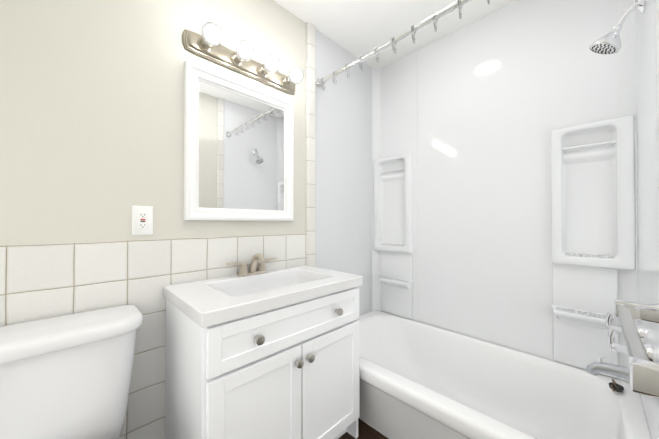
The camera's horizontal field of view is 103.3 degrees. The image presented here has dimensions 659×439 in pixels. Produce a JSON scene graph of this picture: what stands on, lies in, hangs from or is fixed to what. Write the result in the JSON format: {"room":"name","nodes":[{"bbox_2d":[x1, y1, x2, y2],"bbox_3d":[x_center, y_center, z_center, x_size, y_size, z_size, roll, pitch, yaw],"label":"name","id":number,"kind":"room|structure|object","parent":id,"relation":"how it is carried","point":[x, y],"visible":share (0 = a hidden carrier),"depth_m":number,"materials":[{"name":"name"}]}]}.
{"room":"bathroom","nodes":[
{"label":"bathroom","id":0,"kind":"room"},
{"bbox_2d":[0,0,305,245],"bbox_3d":[-0.474,-0.089,1.452,2.600,2.410,0.100,0,-1,-45],"label":"wall","id":1,"kind":"structure","parent":0,"point":[91,120],"depth_m":1.01,"materials":[{"name":"grey paint"}]},
{"bbox_2d":[132,206,152,234],"bbox_3d":[-0.774,0.000,1.080,0.072,0.120,0.010,0,-1,-45],"label":"outlet","id":2,"kind":"object","parent":1,"relation":"attached to","point":[142,220],"visible":1,"depth_m":1.08,"materials":[{"name":"white plastic"}]},
{"bbox_2d":[0,234,306,438],"bbox_3d":[-0.720,0.598,1.127,1.600,1.032,0.012,0,-1,-45],"label":"tile wainscot","id":3,"kind":"structure","parent":1,"relation":"attached to","point":[40,281],"depth_m":1.06,"materials":[{"name":"white tile"}]},
{"bbox_2d":[183,61,293,220],"bbox_3d":[-0.442,-0.361,1.395,0.605,0.725,0.029,0,-1,-45],"label":"mirror","id":4,"kind":"object","parent":1,"relation":"attached to","point":[238,151],"visible":1,"depth_m":1.35,"materials":[{"name":"white mirror"}]},
{"bbox_2d":[182,21,303,94],"bbox_3d":[-0.385,-0.832,1.355,0.640,0.105,0.170,0,-1,-45],"label":"sconce","id":5,"kind":"object","parent":1,"relation":"attached to","point":[207,45],"visible":1,"depth_m":1.31,"materials":[{"name":"silver metal"}]},
{"bbox_2d":[306,22,315,266],"bbox_3d":[-0.120,-0.087,1.714,0.072,2.410,0.024,0,-1,-45],"label":"wall tiles","id":6,"kind":"structure","parent":1,"relation":"attached to","point":[311,137],"depth_m":1.70,"materials":[{"name":"white tile"}]},
{"bbox_2d":[316,30,371,315],"bbox_3d":[0.148,-0.264,1.992,0.698,2.052,0.005,0,-1,-45],"label":"wall","id":7,"kind":"structure","parent":1,"relation":"attached to","point":[344,174],"depth_m":1.95,"materials":[{"name":"white plastic"}]},
{"bbox_2d":[316,0,489,90],"bbox_3d":[0.431,-0.920,1.258,0.060,0.089,1.441,0,-1,-45],"label":"rail","id":8,"kind":"object","parent":7,"relation":"attached to","point":[417,27],"visible":1,"depth_m":1.34,"materials":[{"name":"silver metal"}]},
{"bbox_2d":[338,418,387,438],"bbox_3d":[0.480,1.135,0.474,2.600,0.050,2.820,0,-1,-45],"label":"floor","id":9,"kind":"structure","parent":0,"point":[366,431],"depth_m":1.36,"materials":[{"name":"brown wood"}]},
{"bbox_2d":[0,305,142,438],"bbox_3d":[-0.704,0.719,0.624,0.487,0.783,0.702,0,-1,-45],"label":"toilet","id":10,"kind":"object","parent":9,"relation":"on","point":[66,376],"visible":1,"depth_m":0.79,"materials":[{"name":"white ceramic"}]},
{"bbox_2d":[164,253,362,438],"bbox_3d":[-0.263,0.641,1.219,0.782,0.948,0.492,0,-1,-45],"label":"bathroom vanity","id":11,"kind":"object","parent":9,"relation":"on","point":[259,352],"visible":1,"depth_m":1.02,"materials":[{"name":"painted wood"},{"name":"satin nickel"}]},
{"bbox_2d":[358,311,650,438],"bbox_3d":[0.625,0.936,1.435,0.782,0.360,1.445,0,-1,-45],"label":"bathtub","id":12,"kind":"object","parent":9,"relation":"on","point":[418,380],"visible":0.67,"depth_m":1.37,"materials":[{"name":"white ceramic"}]},
{"bbox_2d":[608,379,623,391],"bbox_3d":[1.271,0.731,1.155,0.069,0.046,0.048,0,-1,-45],"label":"drain stopper","id":13,"kind":"object","parent":12,"relation":"on","point":[614,386],"visible":1,"depth_m":1.15,"materials":[{"name":"black metal"}]},
{"bbox_2d":[273,0,516,68],"bbox_3d":[0.480,-1.325,0.491,2.600,0.050,2.820,0,-1,-45],"label":"ceiling","id":14,"kind":"structure","parent":0,"point":[357,28],"depth_m":1.68,"materials":[{"name":"white paint"}]},
{"bbox_2d":[372,0,637,382],"bbox_3d":[0.897,-0.087,1.710,0.083,2.410,1.455,0,-1,-45],"label":"wall","id":15,"kind":"structure","parent":0,"point":[471,117],"depth_m":1.60,"materials":[{"name":"white plastic"}]},
{"bbox_2d":[374,153,412,319],"bbox_3d":[0.491,0.121,2.081,0.078,1.271,0.344,0,-1,-45],"label":"shelf niche","id":16,"kind":"object","parent":15,"relation":"attached to","point":[393,209],"visible":1,"depth_m":2.08,"materials":[{"name":"white plastic"}]},
{"bbox_2d":[551,115,634,378],"bbox_3d":[1.278,0.133,1.282,0.078,1.236,0.302,0,-1,-45],"label":"shelf niche","id":17,"kind":"object","parent":15,"relation":"attached to","point":[593,203],"visible":0.96,"depth_m":1.30,"materials":[{"name":"white plastic"}]},
{"bbox_3d":[1.025,-0.099,-0.072,2.400,2.410,1.265,0,-1,-45],"label":"wall","id":18,"kind":"structure","parent":0,"visible":0},
{"bbox_2d":[614,299,658,397],"bbox_3d":[0.653,0.235,0.519,0.494,0.068,0.101,0,-1,-45],"label":"towel rail","id":19,"kind":"object","parent":18,"relation":"attached to","point":[643,375],"visible":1,"depth_m":0.47,"materials":[{"name":"white plastic"}]},
{"bbox_2d":[635,0,658,438],"bbox_3d":[1.161,-0.271,0.954,0.710,2.052,0.004,0,-1,-45],"label":"wall","id":20,"kind":"structure","parent":18,"relation":"attached to","point":[647,163],"depth_m":0.92,"materials":[{"name":"white plastic"}]},
{"bbox_2d":[589,0,645,53],"bbox_3d":[1.112,-0.752,1.013,0.096,0.186,0.145,0,-1,-45],"label":"shower head","id":21,"kind":"object","parent":20,"relation":"attached to","point":[609,42],"visible":1,"depth_m":1.00},
{"bbox_2d":[586,312,653,379],"bbox_3d":[1.106,0.504,1.011,0.302,0.231,0.162,0,-1,-45],"label":"tub faucet","id":22,"kind":"object","parent":20,"relation":"attached to","point":[596,368],"visible":0.56,"depth_m":1.00,"materials":[{"name":"silver metal"}]},
{"bbox_2d":[656,0,658,261],"bbox_3d":[0.878,-0.094,0.683,0.070,2.410,0.017,0,-1,-45],"label":"wall tiles","id":23,"kind":"structure","parent":18,"relation":"attached to","point":[657,17],"depth_m":0.70,"materials":[{"name":"white tile"}]}
]}

